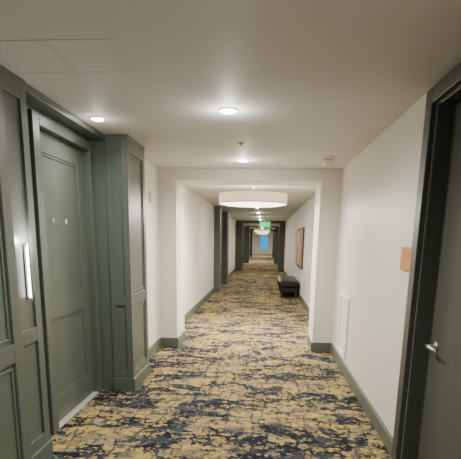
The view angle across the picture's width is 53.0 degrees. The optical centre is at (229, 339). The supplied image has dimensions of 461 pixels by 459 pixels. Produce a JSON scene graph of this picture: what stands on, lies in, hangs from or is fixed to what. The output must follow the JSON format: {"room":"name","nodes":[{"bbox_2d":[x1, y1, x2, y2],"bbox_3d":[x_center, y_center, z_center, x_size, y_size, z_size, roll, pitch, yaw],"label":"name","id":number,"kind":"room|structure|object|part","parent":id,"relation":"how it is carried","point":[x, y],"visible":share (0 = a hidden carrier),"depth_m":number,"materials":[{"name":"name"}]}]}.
{"room":"hotel corridor","nodes":[
{"label":"hotel corridor","id":0,"kind":"room"},
{"bbox_2d":[0,64,213,458],"bbox_3d":[-1.043,-1.393,7.729,0.370,2.400,10.900,2,12,4],"label":"wall","id":1,"kind":"structure","parent":0,"point":[19,96],"depth_m":3.13,"materials":[{"name":"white paint"}]},
{"bbox_2d":[22,243,32,299],"bbox_3d":[-1.242,-0.420,2.835,0.032,0.342,0.028,2,12,4],"label":"wall sconce","id":2,"kind":"object","parent":1,"relation":"attached to","point":[24,246],"visible":1,"depth_m":2.83,"materials":[{"name":"white glass"}]},
{"bbox_2d":[28,108,102,434],"bbox_3d":[-1.310,-0.518,3.857,0.025,2.330,1.105,2,12,4],"label":"door frame","id":3,"kind":"structure","parent":1,"relation":"attached to","point":[36,119],"depth_m":3.44,"materials":[{"name":"green paint"}]},
{"bbox_2d":[40,131,93,420],"bbox_3d":[-1.387,-0.488,3.883,0.050,2.234,0.922,2,12,4],"label":"door","id":4,"kind":"structure","parent":1,"relation":"in","point":[62,163],"depth_m":3.90,"materials":[{"name":"green paint"}]},
{"bbox_2d":[149,191,153,202],"bbox_3d":[-0.966,-1.762,5.694,0.049,0.130,0.100,2,12,4],"label":"fire alarm strobe","id":5,"kind":"object","parent":1,"relation":"attached to","point":[151,194],"visible":1,"depth_m":5.65,"materials":[{"name":"white plastic"}]},
{"bbox_2d":[149,288,213,358],"bbox_3d":[-0.651,-0.556,9.240,0.256,0.135,8.250,2,12,4],"label":"baseboard","id":6,"kind":"structure","parent":1,"relation":"attached to","point":[165,342],"depth_m":6.53,"materials":[{"name":"green wood"}]},
{"bbox_2d":[50,254,390,458],"bbox_3d":[1.513,-3.599,23.935,3.400,0.100,51.600,2,12,4],"label":"floor","id":7,"kind":"structure","parent":0,"point":[244,381],"depth_m":4.40,"materials":[{"name":"carpet"}]},
{"bbox_2d":[0,68,31,458],"bbox_3d":[-1.351,-0.176,2.116,0.504,2.400,0.628,2,12,4],"label":"wall panel","id":8,"kind":"object","parent":7,"relation":"on","point":[15,439],"visible":1,"depth_m":2.32,"materials":[{"name":"green paint"}]},
{"bbox_2d":[59,391,98,428],"bbox_3d":[-1.377,0.610,4.120,0.105,0.011,0.920,2,12,4],"label":"threshold","id":9,"kind":"object","parent":7,"relation":"on","point":[93,394],"visible":0.51,"depth_m":4.08,"materials":[{"name":"silver metal"}]},
{"bbox_2d":[89,134,150,391],"bbox_3d":[-1.156,-0.733,4.689,0.504,2.400,0.648,2,12,4],"label":"pilaster","id":10,"kind":"object","parent":7,"relation":"on","point":[118,159],"visible":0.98,"depth_m":4.44,"materials":[{"name":"green paint"}]},
{"bbox_2d":[214,206,221,292],"bbox_3d":[-0.502,-2.602,13.325,0.504,2.400,0.628,2,12,4],"label":"pilaster","id":11,"kind":"object","parent":7,"relation":"on","point":[217,209],"visible":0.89,"depth_m":13.08,"materials":[{"name":"green paint"}]},
{"bbox_2d":[221,212,228,283],"bbox_3d":[-0.307,-3.159,15.898,0.504,2.400,0.648,2,12,4],"label":"pilaster","id":12,"kind":"object","parent":7,"relation":"on","point":[225,215],"visible":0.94,"depth_m":15.63,"materials":[{"name":"green paint"}]},
{"bbox_2d":[242,224,243,264],"bbox_3d":[0.579,-5.691,27.595,0.504,2.400,0.648,2,12,4],"label":"pilaster","id":13,"kind":"object","parent":7,"relation":"on","point":[243,224],"visible":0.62,"depth_m":27.41,"materials":[{"name":"green paint"}]},
{"bbox_2d":[277,276,298,298],"bbox_3d":[1.611,-1.534,13.089,0.542,0.481,2.030,2,12,4],"label":"bench","id":14,"kind":"object","parent":7,"relation":"on","point":[286,284],"visible":1,"depth_m":12.15,"materials":[{"name":"black leather"}]},
{"bbox_2d":[277,276,298,287],"bbox_3d":[1.614,-1.677,13.057,0.542,0.195,2.030,2,12,4],"label":"seat cushion","id":15,"kind":"object","parent":14,"relation":"on","point":[283,281],"depth_m":12.12,"materials":[{"name":"black leather"}]},
{"bbox_2d":[0,0,460,229],"bbox_3d":[1.553,-6.042,23.403,3.400,0.100,51.600,2,12,4],"label":"ceiling","id":16,"kind":"structure","parent":0,"point":[307,81],"depth_m":2.56,"materials":[{"name":"paint"}]},
{"bbox_2d":[0,40,77,72],"bbox_3d":[-1.028,-1.456,2.384,0.330,0.003,0.430,2,12,4],"label":"ceiling access panel","id":17,"kind":"object","parent":16,"relation":"attached to","point":[26,56],"visible":1,"depth_m":2.38,"materials":[{"name":"paint"}]},
{"bbox_2d":[43,39,135,72],"bbox_3d":[-0.699,-1.445,2.361,0.330,0.003,0.430,2,12,4],"label":"ceiling access panel","id":18,"kind":"object","parent":16,"relation":"attached to","point":[84,55],"visible":1,"depth_m":2.33,"materials":[{"name":"paint"}]},
{"bbox_2d":[89,116,105,121],"bbox_3d":[-1.024,-1.705,3.576,0.128,0.022,0.128,2,12,4],"label":"recessed light","id":19,"kind":"object","parent":16,"relation":"in","point":[95,118],"visible":1,"depth_m":3.55,"materials":[{"name":"white plastic"}]},
{"bbox_2d":[218,107,238,113],"bbox_3d":[-0.013,-1.627,3.291,0.148,0.022,0.148,2,12,4],"label":"recessed light","id":20,"kind":"object","parent":16,"relation":"in","point":[227,110],"visible":1,"depth_m":3.26,"materials":[{"name":"white plastic"}]},
{"bbox_2d":[237,159,248,161],"bbox_3d":[0.153,-2.071,5.347,0.148,0.022,0.148,2,12,4],"label":"recessed light","id":21,"kind":"object","parent":16,"relation":"in","point":[240,160],"visible":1,"depth_m":5.31,"materials":[{"name":"white plastic"}]},
{"bbox_2d":[219,186,287,206],"bbox_3d":[0.367,-2.313,7.320,1.094,0.382,1.094,2,12,4],"label":"drum pendant light","id":22,"kind":"object","parent":16,"relation":"attached to","point":[236,198],"visible":0.98,"depth_m":6.92,"materials":[{"name":"beige fabric"}]},
{"bbox_2d":[220,202,285,206],"bbox_3d":[0.364,-2.148,7.356,1.052,0.044,1.052,2,12,4],"label":"diffuser","id":23,"kind":"object","parent":22,"relation":"attached to","point":[236,204],"depth_m":7.10,"materials":[{"name":"beige"}]},
{"bbox_2d":[254,229,269,231],"bbox_3d":[2.219,-7.662,32.030,1.094,0.382,1.094,2,12,4],"label":"drum pendant light","id":24,"kind":"object","parent":16,"relation":"attached to","point":[255,230],"visible":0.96,"depth_m":31.59,"materials":[{"name":"beige fabric"}]},
{"bbox_2d":[259,221,270,227],"bbox_3d":[1.468,-4.901,19.344,0.480,0.405,0.046,2,12,4],"label":"exit sign","id":25,"kind":"object","parent":16,"relation":"hanging from","point":[262,224],"visible":0.98,"depth_m":19.34,"materials":[{"name":"green plastic"}]},
{"bbox_2d":[320,156,335,166],"bbox_3d":[1.073,-1.957,5.076,0.167,0.100,0.167,2,12,4],"label":"smoke detector","id":26,"kind":"object","parent":16,"relation":"attached to","point":[327,161],"visible":1,"depth_m":5.03,"materials":[{"name":"white plastic"}]},
{"bbox_2d":[228,216,235,273],"bbox_3d":[-0.077,-4.151,20.473,0.370,2.400,8.750,2,12,4],"label":"wall","id":27,"kind":"structure","parent":0,"point":[232,222],"depth_m":20.15,"materials":[{"name":"beige paint"}]},
{"bbox_2d":[158,168,342,342],"bbox_3d":[0.248,-1.107,6.513,3.130,2.400,0.600,2,12,4],"label":"wall","id":28,"kind":"structure","parent":0,"point":[171,181],"depth_m":6.18,"materials":[{"name":"beige paint"}]},
{"bbox_2d":[235,220,285,271],"bbox_3d":[1.470,-4.598,22.644,2.388,2.400,0.300,2,12,4],"label":"wall","id":29,"kind":"structure","parent":0,"point":[239,224],"depth_m":22.48,"materials":[{"name":"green paint"}]},
{"bbox_2d":[244,226,278,262],"bbox_3d":[2.061,-6.286,30.442,2.388,2.400,0.300,2,12,4],"label":"wall","id":30,"kind":"structure","parent":0,"point":[246,228],"depth_m":30.28,"materials":[{"name":"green paint"}]},
{"bbox_2d":[252,231,272,254],"bbox_3d":[3.443,-10.279,48.889,3.400,2.400,0.150,2,12,4],"label":"wall","id":31,"kind":"structure","parent":0,"point":[256,237],"depth_m":48.85,"materials":[{"name":"beige paint"}]},
{"bbox_2d":[250,229,274,257],"bbox_3d":[2.836,-8.501,40.676,2.388,2.400,0.300,2,12,4],"label":"wall","id":32,"kind":"structure","parent":0,"point":[251,230],"depth_m":40.53,"materials":[{"name":"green paint"}]},
{"bbox_2d":[284,72,460,455],"bbox_3d":[2.008,-2.160,11.487,0.370,2.400,26.800,2,12,4],"label":"wall","id":33,"kind":"structure","parent":0,"point":[380,184],"depth_m":3.96,"materials":[{"name":"beige paint"}]},
{"bbox_2d":[296,227,304,268],"bbox_3d":[1.879,-2.485,12.452,0.040,1.020,2.200,2,12,4],"label":"framed picture","id":34,"kind":"object","parent":33,"relation":"attached to","point":[300,232],"visible":1,"depth_m":12.11,"materials":[{"name":"brown wood"}]},
{"bbox_2d":[283,269,392,455],"bbox_3d":[1.837,-1.555,14.016,0.281,0.135,22.150,2,12,4],"label":"baseboard","id":35,"kind":"structure","parent":33,"relation":"attached to","point":[376,421],"depth_m":4.54,"materials":[{"name":"green wood"}]},
{"bbox_2d":[337,294,349,358],"bbox_3d":[1.332,-0.172,5.428,0.024,0.690,0.510,2,12,4],"label":"air vent","id":36,"kind":"object","parent":33,"relation":"in","point":[344,301],"visible":1,"depth_m":5.41,"materials":[{"name":"white metal"}]},
{"bbox_2d":[400,247,411,270],"bbox_3d":[1.184,-0.540,3.076,0.020,0.155,0.280,2,12,4],"label":"wall sign","id":37,"kind":"object","parent":33,"relation":"attached to","point":[405,251],"visible":0.64,"depth_m":3.10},
{"bbox_2d":[391,62,460,458],"bbox_3d":[1.184,-0.188,2.434,0.165,2.370,1.110,2,12,4],"label":"door frame","id":38,"kind":"structure","parent":33,"relation":"attached to","point":[451,80],"depth_m":2.83,"materials":[{"name":"green paint"}]},
{"bbox_2d":[416,102,460,458],"bbox_3d":[1.217,-0.139,2.443,0.117,2.252,0.864,2,12,4],"label":"door","id":39,"kind":"structure","parent":33,"relation":"in","point":[439,437],"depth_m":2.63,"materials":[{"name":"wood"}]},
{"bbox_3d":[1.206,0.049,2.734,0.067,0.056,0.168,2,12,4],"label":"lever handle","id":40,"kind":"part","parent":39,"relation":"part of","materials":[{"name":"metal"}]}
]}

